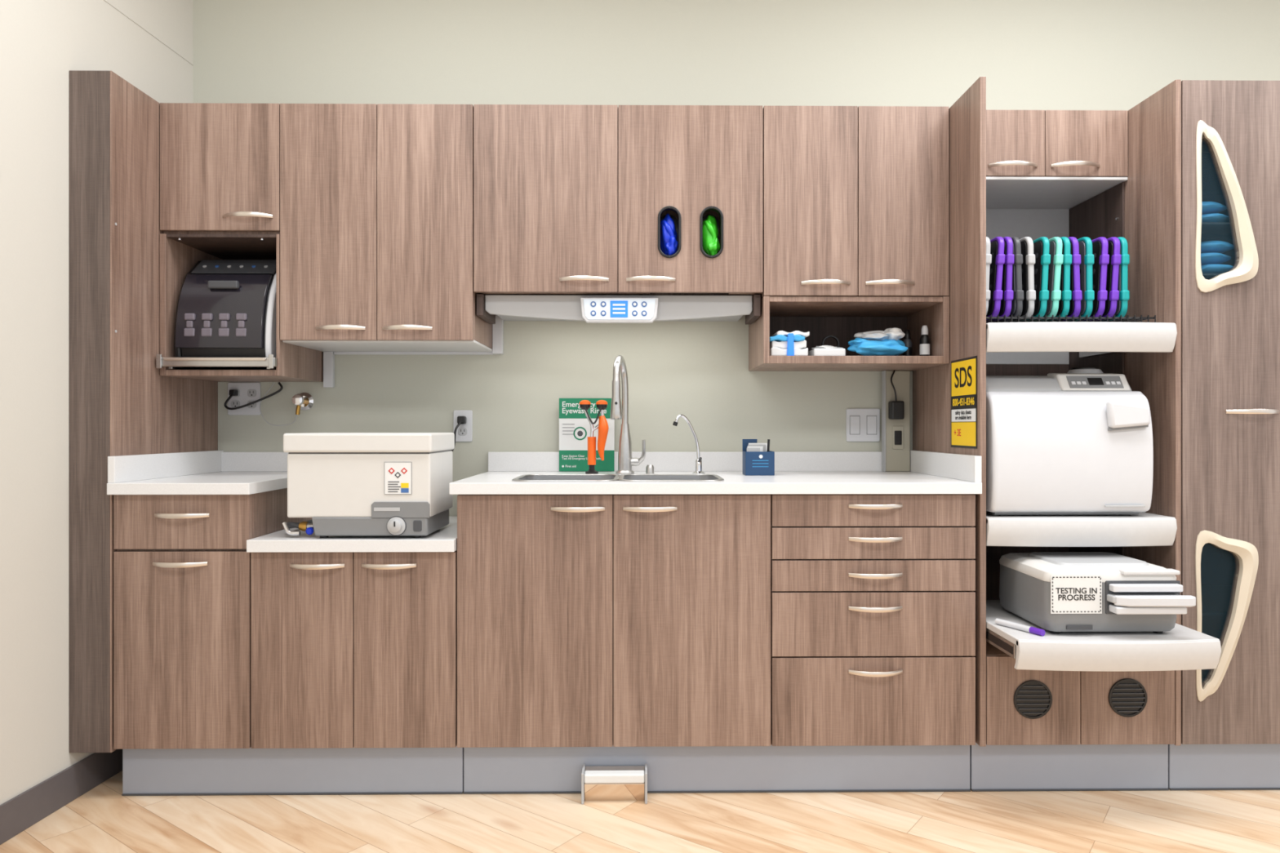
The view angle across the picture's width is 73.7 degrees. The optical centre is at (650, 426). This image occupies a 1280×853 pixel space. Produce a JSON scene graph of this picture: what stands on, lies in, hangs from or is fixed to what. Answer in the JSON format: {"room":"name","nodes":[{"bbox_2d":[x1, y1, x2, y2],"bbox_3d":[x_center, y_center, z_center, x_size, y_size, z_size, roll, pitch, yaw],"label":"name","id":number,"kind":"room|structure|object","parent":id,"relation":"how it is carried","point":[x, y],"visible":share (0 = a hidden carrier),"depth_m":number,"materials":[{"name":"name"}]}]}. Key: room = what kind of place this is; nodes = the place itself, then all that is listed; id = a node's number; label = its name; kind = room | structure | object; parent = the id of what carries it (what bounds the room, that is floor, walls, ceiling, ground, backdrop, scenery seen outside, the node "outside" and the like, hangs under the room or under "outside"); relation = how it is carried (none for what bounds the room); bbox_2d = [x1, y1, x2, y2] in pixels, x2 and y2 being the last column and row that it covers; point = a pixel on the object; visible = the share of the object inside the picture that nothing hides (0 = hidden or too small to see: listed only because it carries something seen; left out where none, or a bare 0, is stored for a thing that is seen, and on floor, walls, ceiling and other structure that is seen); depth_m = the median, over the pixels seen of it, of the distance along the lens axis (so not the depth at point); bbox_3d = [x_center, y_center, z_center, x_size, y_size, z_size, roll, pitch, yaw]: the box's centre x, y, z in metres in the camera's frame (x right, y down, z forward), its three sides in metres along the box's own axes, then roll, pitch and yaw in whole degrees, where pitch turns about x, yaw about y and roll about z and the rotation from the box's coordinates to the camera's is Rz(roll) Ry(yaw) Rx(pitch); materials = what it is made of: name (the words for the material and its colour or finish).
{"room":"dental clinic","nodes":[
{"label":"dental clinic","id":0,"kind":"room"},
{"bbox_2d":[0,0,193,804],"bbox_3d":[-1.813,-0.350,0.651,0.146,2.850,4.829,0,0,2],"label":"wall","id":1,"kind":"structure","parent":0,"point":[41,41],"depth_m":2.34,"materials":[{"name":"white paint"}]},
{"bbox_2d":[0,749,122,844],"bbox_3d":[-1.736,1.025,0.651,0.008,0.100,4.824,0,0,2],"label":"baseboard","id":2,"kind":"structure","parent":1,"relation":"attached to","point":[24,811],"depth_m":2.38,"materials":[{"name":"grey plastic"}]},
{"bbox_2d":[104,0,193,65],"bbox_3d":[-1.739,-1.297,0.651,0.002,0.004,4.824,0,0,2],"label":"trim","id":3,"kind":"structure","parent":1,"relation":"attached to","point":[108,2],"depth_m":2.80,"materials":[{"name":"white paint"}]},
{"bbox_2d":[0,770,1279,852],"bbox_3d":[1.141,1.100,0.737,6.100,0.050,4.920,0,0,-1],"label":"floor","id":4,"kind":"structure","parent":0,"point":[101,820],"depth_m":2.30,"materials":[{"name":"brown wood"}]},
{"bbox_2d":[69,70,217,752],"bbox_3d":[-1.608,-0.043,2.752,0.122,1.955,0.616,0,0,-1],"label":"end panel","id":5,"kind":"object","parent":4,"relation":"on","point":[121,404],"visible":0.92,"depth_m":2.44,"materials":[{"name":"brown wood"}]},
{"bbox_2d":[113,488,311,749],"bbox_3d":[-1.350,0.562,2.737,0.392,0.734,0.651,0,0,-1],"label":"base cabinet","id":6,"kind":"object","parent":4,"relation":"on","point":[182,563],"visible":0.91,"depth_m":2.45,"materials":[{"name":"brown wood"}]},
{"bbox_2d":[106,450,288,494],"bbox_3d":[-1.346,0.140,2.743,0.402,0.109,0.640,0,0,-1],"label":"countertop","id":7,"kind":"structure","parent":6,"relation":"on","point":[206,472],"depth_m":2.63,"materials":[{"name":"white stone"}]},
{"bbox_2d":[121,746,463,795],"bbox_3d":[-1.044,1.002,2.496,0.988,0.146,0.019,0,0,-1],"label":"toe kick","id":8,"kind":"object","parent":4,"relation":"on","point":[353,771],"visible":0.79,"depth_m":2.49,"materials":[{"name":"grey plastic"}]},
{"bbox_2d":[251,550,457,748],"bbox_3d":[-0.858,0.644,2.743,0.588,0.570,0.651,0,0,-1],"label":"base cabinet","id":9,"kind":"object","parent":4,"relation":"on","point":[349,650],"visible":0.92,"depth_m":2.45,"materials":[{"name":"brown wood"}]},
{"bbox_2d":[246,516,457,552],"bbox_3d":[-0.858,0.341,2.748,0.588,0.035,0.642,0,0,-1],"label":"countertop","id":10,"kind":"structure","parent":9,"relation":"on","point":[445,539],"depth_m":2.43,"materials":[{"name":"white stone"}]},
{"bbox_2d":[281,432,454,537],"bbox_3d":[-0.871,0.171,2.690,0.480,0.304,0.526,0,0,-1],"label":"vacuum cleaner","id":11,"kind":"object","parent":10,"relation":"on","point":[348,483],"visible":1,"depth_m":2.45,"materials":[{"name":"plastic"}]},
{"bbox_2d":[457,493,770,747],"bbox_3d":[-0.108,0.562,2.752,0.907,0.734,0.651,0,0,-1],"label":"base cabinet","id":12,"kind":"object","parent":4,"relation":"on","point":[584,620],"visible":0.93,"depth_m":2.46,"materials":[{"name":"brown wood"}]},
{"bbox_2d":[448,449,982,494],"bbox_3d":[0.185,0.140,2.761,1.527,0.109,0.640,0,0,-1],"label":"countertop","id":13,"kind":"structure","parent":12,"relation":"on","point":[795,472],"depth_m":2.60,"materials":[{"name":"white stone"}]},
{"bbox_2d":[579,400,608,474],"bbox_3d":[-0.192,0.035,2.895,0.101,0.250,0.056,0,0,-1],"label":"station","id":14,"kind":"object","parent":13,"relation":"on","point":[602,426],"visible":1,"depth_m":2.89,"materials":[{"name":"orange plastic"}]},
{"bbox_2d":[579,404,591,409],"bbox_3d":[-0.223,-0.066,2.901,0.038,0.018,0.038,0,0,-1],"label":"eyewash nozzle","id":15,"kind":"object","parent":14,"relation":"on","point":[584,406],"depth_m":2.89,"materials":[{"name":"black plastic"}]},
{"bbox_2d":[595,404,607,409],"bbox_3d":[-0.166,-0.066,2.901,0.038,0.018,0.038,0,0,-1],"label":"eyewash nozzle","id":16,"kind":"object","parent":14,"relation":"on","point":[600,406],"depth_m":2.89,"materials":[{"name":"black plastic"}]},
{"bbox_2d":[511,474,724,495],"bbox_3d":[-0.098,0.257,2.647,0.646,0.202,0.340,0,0,-1],"label":"sink","id":17,"kind":"object","parent":13,"relation":"in","point":[526,477],"visible":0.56,"depth_m":2.79,"materials":[{"name":"metal"}]},
{"bbox_2d":[609,355,653,474],"bbox_3d":[-0.087,-0.038,2.854,0.106,0.397,0.220,0,0,34],"label":"pull-down faucet","id":18,"kind":"object","parent":13,"relation":"on","point":[625,461],"visible":0.99,"depth_m":2.87,"materials":[{"name":"metal"}]},
{"bbox_2d":[672,413,705,474],"bbox_3d":[0.134,0.060,2.871,0.118,0.202,0.052,0,0,-33],"label":"filtered water faucet","id":19,"kind":"object","parent":13,"relation":"on","point":[698,462],"visible":1,"depth_m":2.88,"materials":[{"name":"silver metal"}]},
{"bbox_2d":[742,439,774,475],"bbox_3d":[0.358,0.101,2.842,0.095,0.118,0.091,0,0,-1],"label":"box","id":20,"kind":"object","parent":13,"relation":"on","point":[757,459],"visible":1,"depth_m":2.80,"materials":[{"name":"blue plastic"}]},
{"bbox_2d":[881,369,910,471],"bbox_3d":[0.878,-0.020,3.027,0.092,0.360,0.084,0,0,-1],"label":"outlet panel","id":21,"kind":"object","parent":13,"relation":"on","point":[895,384],"visible":1,"depth_m":3.04,"materials":[{"name":"grey plastic"}]},
{"bbox_2d":[892,426,903,448],"bbox_3d":[0.879,0.040,3.033,0.040,0.082,0.005,0,0,-1],"label":"socket","id":22,"kind":"object","parent":21,"relation":"attached to","point":[897,431],"depth_m":3.03,"materials":[{"name":"beige plastic"}]},
{"bbox_2d":[581,764,647,804],"bbox_3d":[-0.103,1.031,2.462,0.188,0.088,0.072,0,0,-1],"label":"foot pedal","id":23,"kind":"object","parent":4,"relation":"on","point":[615,783],"visible":1,"depth_m":2.44,"materials":[{"name":"metal"}]},
{"bbox_2d":[463,744,970,794],"bbox_3d":[0.197,1.002,2.511,1.489,0.146,0.019,0,0,-1],"label":"toe kick","id":24,"kind":"object","parent":4,"relation":"on","point":[890,768],"visible":0.75,"depth_m":2.51,"materials":[{"name":"grey plastic"}]},
{"bbox_2d":[769,493,975,746],"bbox_3d":[0.644,0.562,2.761,0.595,0.734,0.651,0,0,-1],"label":"base cabinet","id":25,"kind":"object","parent":4,"relation":"on","point":[873,596],"visible":0.98,"depth_m":2.47,"materials":[{"name":"brown wood"}]},
{"bbox_2d":[912,76,1181,746],"bbox_3d":[1.246,-0.043,2.783,0.588,1.945,0.622,0,0,-1],"label":"tower","id":26,"kind":"object","parent":4,"relation":"on","point":[1020,174],"visible":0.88,"depth_m":2.59,"materials":[{"name":"brown wood"}]},
{"bbox_2d":[951,355,977,448],"bbox_3d":[0.952,-0.071,2.599,0.002,0.272,0.208,0,0,-1],"label":"sign","id":27,"kind":"object","parent":26,"relation":"attached to","point":[964,371],"visible":1,"depth_m":2.59,"materials":[{"name":"yellow plastic"}]},
{"bbox_2d":[1013,680,1052,719],"bbox_3d":[1.108,0.792,2.474,0.112,0.112,0.005,0,0,-1],"label":"vent","id":28,"kind":"object","parent":26,"relation":"attached to","point":[1033,699],"depth_m":2.47,"materials":[{"name":"black plastic"}]},
{"bbox_2d":[986,512,1177,546],"bbox_3d":[1.248,0.306,2.719,0.548,0.084,0.549,0,0,-1],"label":"shelf","id":29,"kind":"object","parent":26,"relation":"attached to","point":[1142,529],"visible":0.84,"depth_m":2.46,"materials":[{"name":"white laminate"}]},
{"bbox_2d":[986,367,1153,515],"bbox_3d":[1.220,0.037,2.756,0.467,0.455,0.624,0,0,-1],"label":"autoclave","id":30,"kind":"object","parent":29,"relation":"on","point":[1078,441],"visible":0.88,"depth_m":2.47,"materials":[{"name":"white plastic"}]},
{"bbox_2d":[986,321,1177,357],"bbox_3d":[1.248,-0.259,2.719,0.548,0.084,0.549,0,0,-1],"label":"shelf","id":31,"kind":"object","parent":26,"relation":"attached to","point":[1090,339],"visible":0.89,"depth_m":2.46,"materials":[{"name":"white laminate"}]},
{"bbox_2d":[986,315,1155,323],"bbox_3d":[1.243,-0.316,2.663,0.513,0.030,0.264,0,0,-1],"label":"wire rack","id":32,"kind":"object","parent":31,"relation":"on","point":[1052,318],"visible":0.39,"depth_m":2.54,"materials":[{"name":"black plastic"}]},
{"bbox_2d":[986,236,1129,321],"bbox_3d":[1.216,-0.453,2.660,0.445,0.248,0.205,0,0,-1],"label":"instrument cassettes","id":33,"kind":"object","parent":32,"relation":"on","point":[1055,276],"visible":0.77,"depth_m":2.57,"materials":[{"name":"multicoloured plastic"}]},
{"bbox_2d":[986,600,1221,671],"bbox_3d":[1.246,0.609,2.519,0.540,0.084,0.549,0,0,-1],"label":"shelf","id":34,"kind":"object","parent":26,"relation":"attached to","point":[1182,647],"visible":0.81,"depth_m":2.26,"materials":[{"name":"white plastic"}]},
{"bbox_2d":[995,618,1044,635],"bbox_3d":[1.027,0.558,2.376,0.018,0.017,0.155,0,0,-26],"label":"marker pen","id":35,"kind":"object","parent":34,"relation":"on","point":[1033,630],"visible":1,"depth_m":2.36,"materials":[{"name":"white plastic"}]},
{"bbox_2d":[999,551,1195,634],"bbox_3d":[1.256,0.472,2.443,0.374,0.188,0.391,0,0,-1],"label":"cassette sterilizer","id":36,"kind":"object","parent":34,"relation":"on","point":[1055,592],"visible":1,"depth_m":2.31,"materials":[{"name":"grey plastic"}]},
{"bbox_2d":[1106,594,1178,603],"bbox_3d":[1.326,0.461,2.285,0.194,0.019,0.034,0,0,-1],"label":"tray","id":37,"kind":"object","parent":36,"relation":"on","point":[1111,598],"depth_m":2.26,"materials":[{"name":"grey plastic"}]},
{"bbox_2d":[1109,583,1182,591],"bbox_3d":[1.329,0.433,2.289,0.188,0.019,0.026,0,0,-1],"label":"tray","id":38,"kind":"object","parent":36,"relation":"on","point":[1113,587],"depth_m":2.28,"materials":[{"name":"white plastic"}]},
{"bbox_2d":[1109,604,1186,614],"bbox_3d":[1.329,0.489,2.281,0.188,0.019,0.042,0,0,-1],"label":"tray","id":39,"kind":"object","parent":36,"relation":"on","point":[1113,609],"depth_m":2.26,"materials":[{"name":"white plastic"}]},
{"bbox_2d":[1108,678,1146,717],"bbox_3d":[1.385,0.788,2.477,0.112,0.112,0.005,0,0,-1],"label":"vent","id":40,"kind":"object","parent":26,"relation":"attached to","point":[1127,697],"depth_m":2.48,"materials":[{"name":"black plastic"}]},
{"bbox_2d":[969,742,1168,791],"bbox_3d":[1.238,1.002,2.523,0.584,0.146,0.019,0,0,-1],"label":"toe kick","id":41,"kind":"object","parent":4,"relation":"on","point":[1071,767],"visible":0.76,"depth_m":2.52,"materials":[{"name":"grey plastic"}]},
{"bbox_2d":[1168,80,1279,791],"bbox_3d":[1.844,0.033,2.776,0.626,2.085,0.651,0,0,-1],"label":"tall cabinet","id":42,"kind":"object","parent":4,"relation":"on","point":[1230,129],"depth_m":2.48,"materials":[{"name":"brown wood"}]},
{"bbox_2d":[1201,191,1228,215],"bbox_3d":[1.848,-0.720,2.862,0.579,0.010,0.454,0,0,-1],"label":"towel","id":43,"kind":"object","parent":42,"relation":"attached to","point":[1217,197],"depth_m":2.67,"materials":[{"name":"blue fabric"}]},
{"bbox_2d":[1200,236,1235,266],"bbox_3d":[1.848,-0.580,2.862,0.579,0.010,0.454,0,0,-1],"label":"towel","id":44,"kind":"object","parent":42,"relation":"attached to","point":[1231,253],"depth_m":2.66,"materials":[{"name":"blue fabric"}]},
{"bbox_2d":[193,0,1279,516],"bbox_3d":[1.187,-0.350,3.144,5.950,2.850,0.100,0,0,-1],"label":"wall","id":45,"kind":"structure","parent":0,"point":[1032,55],"depth_m":3.08,"materials":[{"name":"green paint"}]},
{"bbox_2d":[160,102,323,382],"bbox_3d":[-1.360,-0.590,2.857,0.375,0.860,0.411,0,0,-1],"label":"upper cabinet","id":46,"kind":"object","parent":45,"relation":"attached to","point":[220,162],"depth_m":2.69,"materials":[{"name":"brown wood"}]},
{"bbox_2d":[155,354,277,369],"bbox_3d":[-1.360,-0.203,2.843,0.367,0.044,0.380,0,0,-1],"label":"tray","id":47,"kind":"object","parent":46,"relation":"in","point":[270,362],"visible":0.83,"depth_m":2.66,"materials":[{"name":"grey plastic"}]},
{"bbox_2d":[173,259,275,357],"bbox_3d":[-1.359,-0.383,2.855,0.306,0.343,0.333,0,0,-1],"label":"sterilizer","id":48,"kind":"object","parent":47,"relation":"on","point":[226,308],"visible":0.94,"depth_m":2.71,"materials":[{"name":"black plastic"}]},
{"bbox_2d":[223,382,283,414],"bbox_3d":[-1.411,-0.100,3.040,0.207,0.117,0.045,0,0,-1],"label":"electrical outlet","id":49,"kind":"object","parent":45,"relation":"attached to","point":[243,397],"visible":1,"depth_m":3.06,"materials":[{"name":"white plastic"}]},
{"bbox_2d":[231,400,239,407],"bbox_3d":[-1.486,-0.080,3.055,0.032,0.028,0.003,0,0,-1],"label":"socket","id":50,"kind":"object","parent":49,"relation":"attached to","point":[233,403],"depth_m":3.05,"materials":[{"name":"grey plastic"}]},
{"bbox_2d":[232,389,239,396],"bbox_3d":[-1.486,-0.119,3.055,0.032,0.028,0.003,0,0,-1],"label":"socket","id":51,"kind":"object","parent":49,"relation":"attached to","point":[237,391],"depth_m":3.05,"materials":[{"name":"grey plastic"}]},
{"bbox_2d":[247,389,256,396],"bbox_3d":[-1.428,-0.119,3.056,0.032,0.028,0.003,0,0,-1],"label":"socket","id":52,"kind":"object","parent":49,"relation":"attached to","point":[251,393],"depth_m":3.05,"materials":[{"name":"grey plastic"}]},
{"bbox_2d":[247,400,256,408],"bbox_3d":[-1.428,-0.080,3.056,0.032,0.028,0.003,0,0,-1],"label":"socket","id":53,"kind":"object","parent":49,"relation":"attached to","point":[253,406],"depth_m":3.05,"materials":[{"name":"grey plastic"}]},
{"bbox_2d":[221,452,288,471],"bbox_3d":[-1.340,0.126,3.053,0.382,0.070,0.020,0,0,-1],"label":"backsplash","id":54,"kind":"structure","parent":45,"relation":"attached to","point":[230,461],"depth_m":3.04,"materials":[{"name":"white stone"}]},
{"bbox_2d":[259,382,313,426],"bbox_3d":[-1.299,-0.080,3.028,0.178,0.155,0.072,0,0,-1],"label":"shutoff valve","id":55,"kind":"object","parent":45,"relation":"attached to","point":[304,401],"visible":1,"depth_m":3.03,"materials":[{"name":"silver metal"}]},
{"bbox_2d":[295,404,301,414],"bbox_3d":[-1.245,-0.066,3.020,0.021,0.050,0.015,0,0,-1],"label":"outlet","id":56,"kind":"object","parent":55,"relation":"attached to","point":[298,406],"depth_m":3.01,"materials":[{"name":"gold metal"}]},
{"bbox_2d":[280,103,503,387],"bbox_3d":[-0.849,-0.580,2.864,0.645,0.880,0.411,0,0,-1],"label":"upper cabinet","id":57,"kind":"object","parent":45,"relation":"attached to","point":[376,201],"visible":0.98,"depth_m":2.69,"materials":[{"name":"brown wood"}]},
{"bbox_2d":[451,409,472,452],"bbox_3d":[-0.673,0.012,2.899,0.068,0.140,0.332,0,0,-1],"label":"electrical outlet","id":58,"kind":"object","parent":45,"relation":"attached to","point":[462,419],"visible":0.77,"depth_m":2.91,"materials":[{"name":"white plastic"}]},
{"bbox_2d":[457,427,466,435],"bbox_3d":[-0.675,0.018,3.065,0.032,0.028,0.003,0,0,-1],"label":"socket","id":59,"kind":"object","parent":58,"relation":"attached to","point":[461,431],"depth_m":3.06,"materials":[{"name":"grey plastic"}]},
{"bbox_2d":[559,398,614,471],"bbox_3d":[-0.228,0.029,3.046,0.197,0.261,0.004,0,0,-1],"label":"sign","id":60,"kind":"object","parent":45,"relation":"attached to","point":[574,424],"visible":0.85,"depth_m":3.04,"materials":[{"name":"white paper"}]},
{"bbox_2d":[473,104,763,295],"bbox_3d":[-0.103,-0.723,2.873,0.918,0.594,0.411,0,0,-1],"label":"upper cabinet","id":61,"kind":"object","parent":45,"relation":"attached to","point":[568,199],"visible":0.97,"depth_m":2.70,"materials":[{"name":"brown wood"}]},
{"bbox_2d":[476,293,760,324],"bbox_3d":[-0.104,-0.379,2.898,0.910,0.091,0.360,0,0,-1],"label":"under-cabinet light","id":62,"kind":"object","parent":61,"relation":"attached to","point":[590,308],"visible":1,"depth_m":2.75,"materials":[{"name":"grey plastic"}]},
{"bbox_2d":[497,315,742,321],"bbox_3d":[-0.104,-0.388,2.922,0.842,0.015,0.311,0,0,-1],"label":"under-cabinet light","id":63,"kind":"object","parent":62,"relation":"on","point":[732,318],"depth_m":3.03,"materials":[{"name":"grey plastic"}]},
{"bbox_2d":[657,205,680,257],"bbox_3d":[0.059,-0.616,2.746,0.074,0.164,0.096,0,0,-1],"label":"dispenser","id":64,"kind":"object","parent":61,"relation":"attached to","point":[668,227],"visible":0.97,"depth_m":2.71,"materials":[{"name":"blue plastic"}]},
{"bbox_2d":[660,214,678,251],"bbox_3d":[0.059,-0.616,2.791,0.064,0.154,0.005,0,0,-1],"label":"glove","id":65,"kind":"object","parent":64,"relation":"on","point":[673,217],"depth_m":2.79,"materials":[{"name":"blue plastic"}]},
{"bbox_2d":[700,205,723,257],"bbox_3d":[0.193,-0.616,2.748,0.074,0.164,0.096,0,0,-1],"label":"dispenser","id":66,"kind":"object","parent":61,"relation":"attached to","point":[710,247],"visible":0.98,"depth_m":2.72,"materials":[{"name":"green plastic"}]},
{"bbox_2d":[702,214,719,253],"bbox_3d":[0.193,-0.616,2.793,0.064,0.154,0.005,0,0,-1],"label":"glove","id":67,"kind":"object","parent":66,"relation":"on","point":[704,217],"depth_m":2.79,"materials":[{"name":"green plastic"}]},
{"bbox_2d":[488,451,881,471],"bbox_3d":[0.172,0.126,3.071,1.507,0.070,0.020,0,0,-1],"label":"backsplash","id":68,"kind":"structure","parent":45,"relation":"attached to","point":[498,461],"depth_m":3.06,"materials":[{"name":"white stone"}]},
{"bbox_2d":[748,105,949,371],"bbox_3d":[0.652,-0.610,2.881,0.592,0.820,0.411,0,0,-1],"label":"upper cabinet","id":69,"kind":"object","parent":45,"relation":"attached to","point":[855,198],"visible":0.94,"depth_m":2.71,"materials":[{"name":"brown wood"}]},
{"bbox_2d":[748,296,769,371],"bbox_3d":[0.366,-0.307,2.896,0.019,0.214,0.376,0,0,-1],"label":"panel","id":70,"kind":"object","parent":69,"relation":"attached to","point":[759,331],"depth_m":2.78,"materials":[{"name":"brown wood"}]},
{"bbox_2d":[769,330,809,355],"bbox_3d":[0.447,-0.268,2.805,0.130,0.084,0.137,0,0,-1],"label":"pack","id":71,"kind":"object","parent":69,"relation":"on","point":[782,343],"visible":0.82,"depth_m":2.74,"materials":[{"name":"white paper"}]},
{"bbox_2d":[808,345,845,355],"bbox_3d":[0.581,-0.247,2.815,0.105,0.042,0.110,0,0,-1],"label":"pack","id":72,"kind":"object","parent":69,"relation":"on","point":[823,350],"visible":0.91,"depth_m":2.76,"materials":[{"name":"white paper"}]},
{"bbox_2d":[821,335,839,346],"bbox_3d":[0.615,-0.269,2.917,0.060,0.086,0.032,0,0,-1],"label":"ring","id":73,"kind":"object","parent":69,"relation":"on","point":[828,336],"visible":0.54,"depth_m":2.91,"materials":[{"name":"black plastic"}]},
{"bbox_2d":[769,316,906,355],"bbox_3d":[0.650,-0.311,3.082,0.554,0.172,0.010,0,0,-1],"label":"supplies","id":74,"kind":"object","parent":69,"relation":"attached to","point":[844,328],"depth_m":3.08,"materials":[{"name":"brown wood"}]},
{"bbox_2d":[754,355,943,371],"bbox_3d":[0.652,-0.212,2.899,0.554,0.025,0.376,0,0,-1],"label":"shelf","id":75,"kind":"object","parent":69,"relation":"attached to","point":[771,363],"depth_m":2.71,"materials":[{"name":"brown wood"}]},
{"bbox_2d":[769,296,942,316],"bbox_3d":[0.652,-0.406,2.901,0.554,0.017,0.371,0,0,-1],"label":"shelf","id":76,"kind":"object","parent":69,"relation":"attached to","point":[780,306],"depth_m":2.80,"materials":[{"name":"brown wood"}]},
{"bbox_2d":[847,327,907,355],"bbox_3d":[0.745,-0.275,2.809,0.198,0.101,0.141,0,0,-1],"label":"supplies","id":77,"kind":"object","parent":69,"relation":"on","point":[886,342],"visible":0.98,"depth_m":2.77,"materials":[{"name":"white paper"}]},
{"bbox_2d":[902,329,912,355],"bbox_3d":[0.873,-0.277,2.904,0.033,0.102,0.033,0,0,-1],"label":"dropper bottle","id":78,"kind":"object","parent":69,"relation":"on","point":[907,341],"visible":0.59,"depth_m":2.89,"materials":[{"name":"grey plastic"}]},
{"bbox_2d":[919,325,929,355],"bbox_3d":[0.907,-0.280,2.824,0.033,0.108,0.033,0,0,-1],"label":"dropper bottle","id":79,"kind":"object","parent":69,"relation":"on","point":[924,346],"visible":0.79,"depth_m":2.81,"materials":[{"name":"white plastic"}]},
{"bbox_2d":[906,296,949,371],"bbox_3d":[0.939,-0.307,2.902,0.019,0.214,0.376,0,0,-1],"label":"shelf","id":80,"kind":"object","parent":69,"relation":"attached to","point":[935,316],"depth_m":2.79,"materials":[{"name":"brown wood"}]},
{"bbox_2d":[845,408,879,441],"bbox_3d":[0.768,-0.005,3.084,0.122,0.120,0.010,0,0,-1],"label":"light switch","id":81,"kind":"object","parent":45,"relation":"attached to","point":[862,424],"visible":1,"depth_m":3.08,"materials":[{"name":"white plastic"}]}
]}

